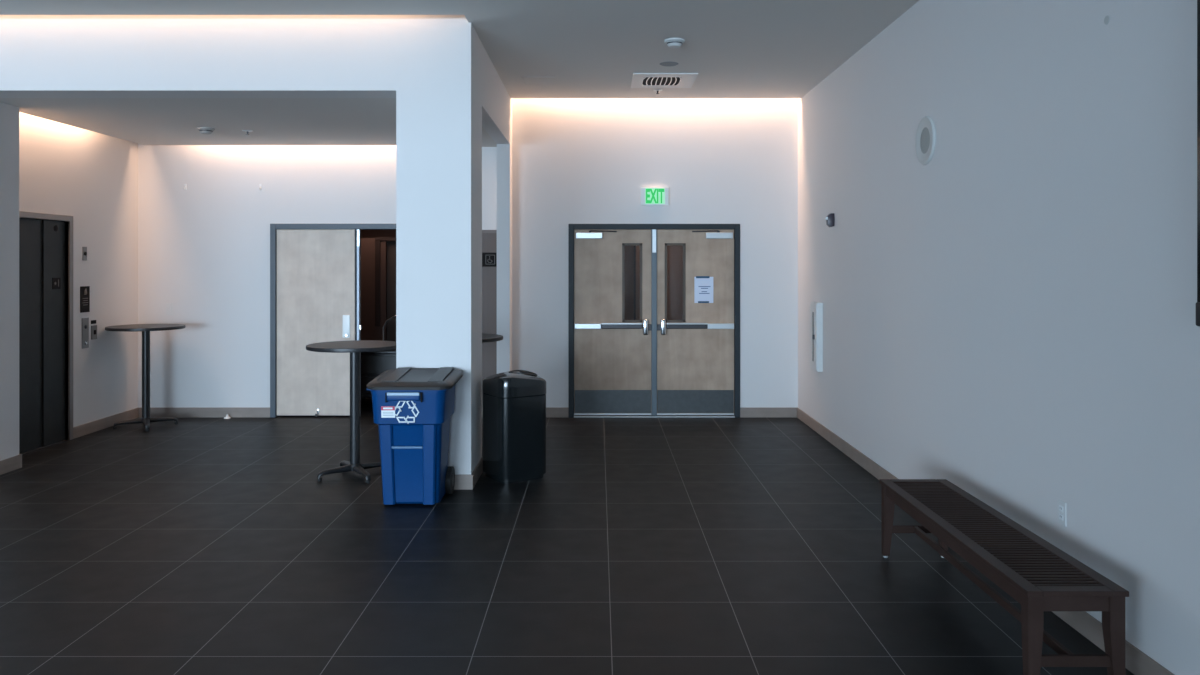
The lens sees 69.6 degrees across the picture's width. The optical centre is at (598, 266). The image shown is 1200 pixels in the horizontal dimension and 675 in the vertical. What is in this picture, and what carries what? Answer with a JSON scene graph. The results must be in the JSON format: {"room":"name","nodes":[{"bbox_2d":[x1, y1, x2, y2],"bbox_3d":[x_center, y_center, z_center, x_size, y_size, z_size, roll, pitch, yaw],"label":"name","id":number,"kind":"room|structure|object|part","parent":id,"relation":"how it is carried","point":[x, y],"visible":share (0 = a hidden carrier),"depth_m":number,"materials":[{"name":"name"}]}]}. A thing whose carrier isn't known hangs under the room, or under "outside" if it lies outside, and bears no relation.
{"room":"lobby","nodes":[
{"label":"lobby","id":0,"kind":"room"},
{"bbox_2d":[19,112,137,439],"bbox_3d":[-5.297,-0.354,8.330,0.200,4.120,2.840,0,0,0],"label":"wall","id":1,"kind":"structure","parent":0,"point":[91,177],"depth_m":8.91,"materials":[{"name":"white paint"}]},
{"bbox_2d":[19,211,72,454],"bbox_3d":[-5.259,0.606,7.965,0.156,2.200,1.120,0,0,0],"label":"door","id":2,"kind":"structure","parent":1,"relation":"in","point":[42,239],"depth_m":8.13,"materials":[{"name":"black metal"}]},
{"bbox_3d":[-5.255,0.631,7.796,0.035,2.141,0.672,0,0,0],"label":"panel","id":3,"kind":"part","parent":2,"relation":"part of","materials":[{"name":"brown metal"}]},
{"bbox_3d":[-5.255,1.702,7.965,0.124,0.006,1.010,0,0,0],"label":"sill","id":4,"kind":"part","parent":2,"relation":"part of","materials":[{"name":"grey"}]},
{"bbox_3d":[-5.239,0.631,8.302,0.035,2.141,0.337,0,0,0],"label":"panel","id":5,"kind":"part","parent":2,"relation":"part of","materials":[{"name":"brown metal"}]},
{"bbox_2d":[82,247,86,260],"bbox_3d":[-5.188,-0.127,8.732,0.018,0.138,0.068,0,0,0],"label":"lantern","id":6,"kind":"object","parent":1,"relation":"attached to","point":[84,249],"visible":1,"depth_m":8.72,"materials":[{"name":"silver metal"}]},
{"bbox_2d":[80,286,89,312],"bbox_3d":[-5.188,0.335,8.736,0.032,0.263,0.153,0,0,0],"label":"notice","id":7,"kind":"object","parent":1,"relation":"attached to","point":[84,290],"visible":1,"depth_m":8.72,"materials":[{"name":"black plastic"}]},
{"bbox_2d":[82,317,88,348],"bbox_3d":[-5.189,0.676,8.743,0.017,0.308,0.112,0,0,0],"label":"station","id":8,"kind":"object","parent":1,"relation":"attached to","point":[85,321],"visible":1,"depth_m":8.74,"materials":[{"name":"silver metal"}]},
{"bbox_2d":[91,325,96,339],"bbox_3d":[-5.188,0.681,8.890,0.018,0.143,0.088,0,0,0],"label":"card reader","id":9,"kind":"object","parent":1,"relation":"attached to","point":[94,327],"visible":1,"depth_m":8.88,"materials":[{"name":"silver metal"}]},
{"bbox_2d":[73,408,137,438],"bbox_3d":[-5.190,1.649,9.130,0.014,0.112,1.211,0,0,0],"label":"baseboard","id":10,"kind":"structure","parent":1,"relation":"attached to","point":[84,429],"depth_m":9.03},
{"bbox_2d":[0,15,481,473],"bbox_3d":[-5.237,-0.354,6.960,8.525,4.120,0.700,0,0,0],"label":"wall","id":11,"kind":"structure","parent":0,"point":[431,65],"depth_m":6.61,"materials":[{"name":"white paint"}]},
{"bbox_2d":[0,454,21,474],"bbox_3d":[-7.193,1.649,6.960,4.614,0.112,0.728,0,0,0],"label":"baseboard","id":12,"kind":"object","parent":11,"relation":"attached to","point":[15,462],"visible":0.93,"depth_m":7.18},
{"bbox_2d":[454,456,482,489],"bbox_3d":[-1.261,1.649,6.920,0.600,0.112,0.648,0,0,0],"label":"baseboard","id":13,"kind":"structure","parent":11,"relation":"attached to","point":[462,481],"depth_m":6.60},
{"bbox_2d":[0,98,496,146],"bbox_3d":[-3.158,-1.595,8.330,4.076,0.500,2.840,0,0,0],"label":"ceiling","id":14,"kind":"structure","parent":0,"point":[144,121],"depth_m":7.87,"materials":[{"name":"white paint"}]},
{"bbox_2d":[197,127,214,133],"bbox_3d":[-3.827,-1.317,8.424,0.160,0.056,0.160,0,0,0],"label":"smoke detector","id":15,"kind":"object","parent":14,"relation":"attached to","point":[203,130],"visible":1,"depth_m":8.38,"materials":[{"name":"grey plastic"}]},
{"bbox_2d":[387,241,395,340],"bbox_3d":[-2.663,0.684,11.660,0.512,2.042,0.060,0,0,0],"label":"wall panel","id":16,"kind":"object","parent":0,"point":[391,245],"visible":0.14,"depth_m":11.63,"materials":[{"name":"brown wood"}]},
{"bbox_2d":[0,0,918,97],"bbox_3d":[-3.625,-2.014,0.800,11.750,0.300,17.600,0,0,0],"label":"ceiling","id":17,"kind":"structure","parent":0,"point":[592,48],"depth_m":6.89,"materials":[{"name":"white paint"}]},
{"bbox_2d":[631,73,697,87],"bbox_3d":[0.648,-1.857,8.660,0.627,0.014,0.650,0,0,0],"label":"ceiling vent","id":18,"kind":"object","parent":17,"relation":"in","point":[639,80],"visible":1,"depth_m":8.62,"materials":[{"name":"white plastic"}]},
{"bbox_2d":[660,62,678,65],"bbox_3d":[0.650,-1.861,7.963,0.176,0.006,0.176,0,0,0],"label":"sprinkler","id":19,"kind":"object","parent":17,"relation":"attached to","point":[662,63],"visible":1,"depth_m":7.94,"materials":[{"name":"grey metal"}]},
{"bbox_2d":[664,38,684,47],"bbox_3d":[0.628,-1.837,7.138,0.170,0.056,0.170,0,0,0],"label":"smoke detector","id":20,"kind":"object","parent":17,"relation":"attached to","point":[671,42],"visible":1,"depth_m":7.09,"materials":[{"name":"white plastic"}]},
{"bbox_2d":[138,98,797,406],"bbox_3d":[-1.474,-0.354,9.830,7.847,4.120,0.160,0,0,0],"label":"wall","id":21,"kind":"structure","parent":0,"point":[204,248],"depth_m":9.75,"materials":[{"name":"white paint"}]},
{"bbox_2d":[138,407,269,417],"bbox_3d":[-4.446,1.649,9.743,1.502,0.112,0.014,0,0,0],"label":"baseboard","id":22,"kind":"structure","parent":21,"relation":"attached to","point":[176,412],"depth_m":9.74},
{"bbox_2d":[270,224,395,417],"bbox_3d":[-2.725,0.613,9.809,1.950,2.185,0.183,0,0,0],"label":"door","id":23,"kind":"structure","parent":21,"relation":"in","point":[315,269],"depth_m":9.76,"materials":[{"name":"beige wood"}]},
{"bbox_3d":[-2.847,0.678,9.754,0.084,0.255,0.012,0,0,0],"label":"pull plate","id":24,"kind":"part","parent":23,"relation":"part of","materials":[{"name":"white metal"}]},
{"bbox_2d":[482,230,496,407],"bbox_3d":[-1.360,0.648,9.742,0.660,2.115,0.016,0,0,0],"label":"door","id":25,"kind":"structure","parent":21,"relation":"in","point":[489,237],"depth_m":9.74,"materials":[{"name":"grey paint"}]},
{"bbox_2d":[482,253,496,266],"bbox_3d":[-1.281,-0.074,9.732,0.292,0.158,0.012,0,0,0],"label":"restroom sign","id":26,"kind":"object","parent":25,"relation":"attached to","point":[488,259],"visible":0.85,"depth_m":9.73,"materials":[{"name":"black plastic"}]},
{"bbox_3d":[-1.360,0.648,9.742,0.660,2.115,0.016,0,0,0],"label":"frame","id":27,"kind":"part","parent":25,"relation":"part of","materials":[{"name":"grey paint"}]},
{"bbox_2d":[546,407,568,417],"bbox_3d":[-0.655,1.649,9.743,0.640,0.112,0.014,0,0,0],"label":"baseboard","id":28,"kind":"structure","parent":21,"relation":"attached to","point":[551,412],"depth_m":9.74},
{"bbox_2d":[568,224,739,417],"bbox_3d":[0.629,0.614,9.799,1.934,2.183,0.203,0,0,0],"label":"door","id":29,"kind":"structure","parent":21,"relation":"in","point":[653,365],"depth_m":9.77,"materials":[{"name":"grey metal"}]},
{"bbox_3d":[-0.121,0.676,9.748,0.300,0.062,0.044,0,0,0],"label":"bar rail","id":30,"kind":"part","parent":29,"relation":"part of","materials":[{"name":"silver metal"}]},
{"bbox_3d":[0.048,-0.391,9.727,0.315,0.032,0.028,0,0,4],"label":"closer arm","id":31,"kind":"part","parent":29,"relation":"part of","materials":[{"name":"grey metal"}]},
{"bbox_3d":[0.163,1.530,9.771,0.863,0.260,0.005,0,0,0],"label":"kick plate","id":32,"kind":"part","parent":29,"relation":"part of","materials":[{"name":"grey metal"}]},
{"bbox_3d":[0.629,-0.284,9.743,0.044,0.260,0.006,0,0,0],"label":"strike plate","id":33,"kind":"part","parent":29,"relation":"part of","materials":[{"name":"silver metal"}]},
{"bbox_3d":[1.097,1.530,9.771,0.863,0.260,0.005,0,0,0],"label":"kick plate","id":34,"kind":"part","parent":29,"relation":"part of","materials":[{"name":"grey metal"}]},
{"bbox_2d":[694,276,712,302],"bbox_3d":[1.192,0.265,9.770,0.215,0.303,0.002,0,0,0],"label":"paper notice","id":35,"kind":"object","parent":29,"relation":"attached to","point":[703,285],"visible":1,"depth_m":9.77,"materials":[{"name":"white paper"}]},
{"bbox_3d":[1.210,-0.391,9.727,0.315,0.032,0.028,0,0,-4],"label":"closer arm","id":36,"kind":"part","parent":29,"relation":"part of","materials":[{"name":"grey metal"}]},
{"bbox_3d":[1.379,0.676,9.748,0.300,0.062,0.044,0,0,0],"label":"bar rail","id":37,"kind":"part","parent":29,"relation":"part of","materials":[{"name":"silver metal"}]},
{"bbox_2d":[641,187,668,205],"bbox_3d":[0.632,-0.784,9.724,0.314,0.209,0.052,0,0,0],"label":"exit sign","id":38,"kind":"object","parent":21,"relation":"attached to","point":[650,196],"visible":1,"depth_m":9.70,"materials":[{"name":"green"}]},
{"bbox_2d":[740,407,797,417],"bbox_3d":[1.921,1.649,9.743,0.657,0.112,0.014,0,0,0],"label":"baseboard","id":39,"kind":"structure","parent":21,"relation":"attached to","point":[745,412],"depth_m":9.74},
{"bbox_2d":[482,44,511,373],"bbox_3d":[-1.048,-0.354,8.490,0.145,4.120,2.520,0,0,0],"label":"wall","id":40,"kind":"structure","parent":0,"point":[496,101],"depth_m":9.50,"materials":[{"name":"white paint"}]},
{"bbox_2d":[361,230,682,319],"bbox_3d":[-1.100,0.205,11.155,6.600,3.000,2.490,0,0,0],"label":"wall","id":41,"kind":"structure","parent":0,"point":[674,253],"depth_m":11.90,"materials":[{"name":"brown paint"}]},
{"bbox_2d":[361,238,386,340],"bbox_3d":[-3.043,0.664,11.595,0.390,2.082,0.050,0,0,0],"label":"door","id":42,"kind":"structure","parent":41,"relation":"attached to","point":[369,331],"depth_m":11.57,"materials":[{"name":"brown paint"}]},
{"bbox_2d":[375,237,395,325],"bbox_3d":[-2.740,0.208,11.580,0.495,1.196,0.060,0,0,0],"label":"trim","id":43,"kind":"structure","parent":41,"relation":"attached to","point":[377,239],"depth_m":11.55,"materials":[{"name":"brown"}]},
{"bbox_2d":[634,246,635,319],"bbox_3d":[0.487,0.360,11.630,0.025,2.690,0.060,0,0,0],"label":"trim","id":44,"kind":"structure","parent":41,"relation":"attached to","point":[634,246],"depth_m":11.60,"materials":[{"name":"black"}]},
{"bbox_2d":[636,246,639,319],"bbox_3d":[0.552,0.360,11.630,0.095,2.690,0.060,0,0,0],"label":"trim","id":45,"kind":"structure","parent":41,"relation":"attached to","point":[637,247],"depth_m":11.60,"materials":[{"name":"brown"}]},
{"bbox_2d":[0,398,1133,674],"bbox_3d":[-3.625,1.780,2.200,12.150,0.150,20.800,0,0,0],"label":"floor","id":46,"kind":"structure","parent":0,"point":[191,546],"depth_m":4.91,"materials":[{"name":"grey tile"}]},
{"bbox_2d":[105,324,185,430],"bbox_3d":[-4.813,1.171,9.190,0.760,1.070,0.760,0,0,-30],"label":"bistro table","id":47,"kind":"object","parent":46,"relation":"on","point":[146,419],"visible":1,"depth_m":9.15,"materials":[{"name":"black plastic"}]},
{"bbox_3d":[-4.945,1.654,9.114,0.305,0.087,0.072,0,0,-30],"label":"leg","id":48,"kind":"part","parent":47,"relation":"part of","materials":[{"name":"black paint"}]},
{"bbox_3d":[-4.737,1.654,9.058,0.072,0.087,0.305,0,0,-30],"label":"leg","id":49,"kind":"part","parent":47,"relation":"part of","materials":[{"name":"black paint"}]},
{"bbox_3d":[-4.681,1.654,9.266,0.305,0.087,0.072,0,0,-30],"label":"leg","id":50,"kind":"part","parent":47,"relation":"part of","materials":[{"name":"black paint"}]},
{"bbox_2d":[306,340,395,482],"bbox_3d":[-1.985,1.171,7.040,0.760,1.070,0.760,0,0,-36],"label":"bistro table","id":51,"kind":"object","parent":46,"relation":"on","point":[354,347],"visible":0.88,"depth_m":7.00,"materials":[{"name":"black metal"}]},
{"bbox_3d":[-2.108,1.654,6.950,0.305,0.087,0.072,0,0,-36],"label":"leg","id":52,"kind":"part","parent":51,"relation":"part of","materials":[{"name":"black paint"}]},
{"bbox_3d":[-2.075,1.654,7.163,0.072,0.087,0.305,0,0,-36],"label":"leg","id":53,"kind":"part","parent":51,"relation":"part of","materials":[{"name":"black paint"}]},
{"bbox_3d":[-1.895,1.654,6.917,0.072,0.087,0.305,0,0,-36],"label":"leg","id":54,"kind":"part","parent":51,"relation":"part of","materials":[{"name":"black paint"}]},
{"bbox_3d":[-1.862,1.654,7.130,0.305,0.087,0.072,0,0,-36],"label":"leg","id":55,"kind":"part","parent":51,"relation":"part of","materials":[{"name":"black paint"}]},
{"bbox_2d":[361,315,395,400],"bbox_3d":[-2.680,1.144,10.750,0.800,1.122,0.540,0,0,0],"label":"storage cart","id":56,"kind":"object","parent":46,"relation":"on","point":[373,364],"visible":0.15,"depth_m":10.49,"materials":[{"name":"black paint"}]},
{"bbox_2d":[361,356,395,392],"bbox_3d":[-2.680,1.315,10.496,0.700,0.460,0.013,0,0,0],"label":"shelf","id":57,"kind":"object","parent":56,"relation":"attached to","point":[372,367],"depth_m":10.49,"materials":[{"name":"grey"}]},
{"bbox_3d":[-2.485,0.814,10.520,0.294,0.462,0.026,0,0,0],"label":"push handle","id":58,"kind":"part","parent":56,"relation":"part of","materials":[{"name":"black metal"}]},
{"bbox_2d":[367,367,462,504],"bbox_3d":[-1.325,1.237,6.294,0.604,0.937,0.624,0,0,0],"label":"recycling bin","id":59,"kind":"object","parent":46,"relation":"on","point":[413,408],"visible":1,"depth_m":6.11,"materials":[{"name":"blue plastic"}]},
{"bbox_3d":[-1.357,0.910,6.022,0.235,0.054,0.045,0,0,0],"label":"lip handle","id":60,"kind":"part","parent":59,"relation":"part of","materials":[{"name":"blue plastic"}]},
{"bbox_3d":[-1.325,0.817,6.292,0.604,0.082,0.620,0,0,0],"label":"lid","id":61,"kind":"part","parent":59,"relation":"part of","materials":[{"name":"black plastic"}]},
{"bbox_2d":[482,333,502,448],"bbox_3d":[-1.245,1.171,7.830,0.760,1.070,0.760,0,0,-12],"label":"bistro table","id":62,"kind":"object","parent":46,"relation":"on","point":[485,337],"visible":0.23,"depth_m":7.71,"materials":[{"name":"black plastic"}]},
{"bbox_2d":[482,370,545,482],"bbox_3d":[-0.686,1.282,7.030,0.431,0.848,0.431,0,0,-33],"label":"trash can","id":63,"kind":"object","parent":46,"relation":"on","point":[514,401],"visible":1,"depth_m":6.85,"materials":[{"name":"black metal"}]},
{"bbox_3d":[-0.686,0.948,7.030,0.431,0.171,0.431,0,0,-33],"label":"can lid","id":64,"kind":"part","parent":63,"relation":"part of","materials":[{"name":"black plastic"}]},
{"bbox_2d":[879,479,1128,674],"bbox_3d":[1.853,1.480,4.215,0.395,0.450,1.760,0,0,0],"label":"bench","id":65,"kind":"object","parent":46,"relation":"on","point":[1040,576],"visible":1,"depth_m":3.73,"materials":[{"name":"brown wood"}]},
{"bbox_3d":[1.694,1.486,5.056,0.058,0.416,0.058,0,0,0],"label":"leg","id":66,"kind":"part","parent":65,"relation":"part of","materials":[{"name":"brown wood"}]},
{"bbox_3d":[2.011,1.486,5.056,0.058,0.416,0.058,0,0,0],"label":"leg","id":67,"kind":"part","parent":65,"relation":"part of","materials":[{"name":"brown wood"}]},
{"bbox_3d":[1.853,1.268,4.215,0.285,0.016,1.616,0,0,0],"label":"slatted seat","id":68,"kind":"part","parent":65,"relation":"part of","materials":[{"name":"brown wood"}]},
{"bbox_3d":[1.853,1.266,4.215,0.395,0.022,1.760,0,0,0],"label":"seat frame","id":69,"kind":"part","parent":65,"relation":"part of","materials":[{"name":"brown wood"}]},
{"bbox_3d":[1.694,1.486,3.374,0.058,0.416,0.058,0,0,0],"label":"leg","id":70,"kind":"part","parent":65,"relation":"part of","materials":[{"name":"brown wood"}]},
{"bbox_3d":[2.011,1.486,3.374,0.058,0.416,0.058,0,0,0],"label":"leg","id":71,"kind":"part","parent":65,"relation":"part of","materials":[{"name":"brown wood"}]},
{"bbox_2d":[798,0,1199,674],"bbox_3d":[2.350,-0.354,0.875,0.200,4.120,17.750,0,0,0],"label":"wall","id":72,"kind":"structure","parent":0,"point":[1009,315],"depth_m":4.50,"materials":[{"name":"white paint"}]},
{"bbox_2d":[810,302,822,371],"bbox_3d":[2.208,0.713,8.795,0.084,0.695,0.270,0,0,0],"label":"fire extinguisher cabinet","id":73,"kind":"object","parent":72,"relation":"attached to","point":[816,308],"visible":1,"depth_m":8.66,"materials":[{"name":"white metal"}]},
{"bbox_3d":[2.186,0.711,8.795,0.008,0.660,0.262,0,0,0],"label":"cabinet door","id":74,"kind":"part","parent":73,"relation":"part of","materials":[{"name":"white plastic"}]},
{"bbox_2d":[825,213,834,226],"bbox_3d":[2.209,-0.439,8.269,0.082,0.130,0.080,0,0,0],"label":"fire alarm strobe","id":75,"kind":"object","parent":72,"relation":"attached to","point":[830,219],"visible":1,"depth_m":8.24,"materials":[{"name":"grey plastic"}]},
{"bbox_2d":[915,116,935,164],"bbox_3d":[2.240,-0.862,5.925,0.020,0.336,0.336,0,0,0],"label":"wall speaker","id":76,"kind":"object","parent":72,"relation":"attached to","point":[925,142],"visible":1,"depth_m":5.90,"materials":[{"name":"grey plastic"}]},
{"bbox_2d":[920,127,929,153],"bbox_3d":[2.236,-0.862,5.925,0.008,0.184,0.184,0,0,0],"label":"speaker grille","id":77,"kind":"object","parent":76,"relation":"attached to","point":[924,131],"depth_m":5.92,"materials":[{"name":"grey"}]},
{"bbox_2d":[797,408,1174,674],"bbox_3d":[2.243,1.649,0.868,0.014,0.112,17.736,0,0,0],"label":"baseboard","id":78,"kind":"structure","parent":72,"relation":"attached to","point":[1137,662],"depth_m":4.02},
{"bbox_2d":[1058,499,1065,526],"bbox_3d":[2.245,1.196,4.189,0.009,0.116,0.072,0,0,0],"label":"wall outlet","id":79,"kind":"object","parent":72,"relation":"attached to","point":[1061,504],"visible":1,"depth_m":4.18,"materials":[{"name":"white plastic"}]},
{"bbox_2d":[1104,15,1109,24],"bbox_3d":[2.248,-1.089,3.823,0.003,0.040,0.040,0,0,0],"label":"cover","id":80,"kind":"object","parent":72,"relation":"attached to","point":[1107,18],"visible":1,"depth_m":3.82,"materials":[{"name":"grey plastic"}]},
{"bbox_2d":[1196,0,1199,325],"bbox_3d":[2.221,-0.637,2.709,0.058,1.715,0.938,0,0,0],"label":"wall display","id":81,"kind":"object","parent":72,"relation":"attached to","point":[1198,1],"visible":1,"depth_m":3.17,"materials":[{"name":"black"}]},
{"bbox_3d":[2.221,0.175,2.709,0.058,0.090,0.938,0,0,0],"label":"rail","id":82,"kind":"part","parent":81,"relation":"part of","materials":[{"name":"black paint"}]},
{"bbox_3d":[2.224,-0.659,2.711,0.052,1.670,0.922,0,0,0],"label":"panel frame","id":83,"kind":"part","parent":81,"relation":"part of","materials":[{"name":"black metal"}]}
]}

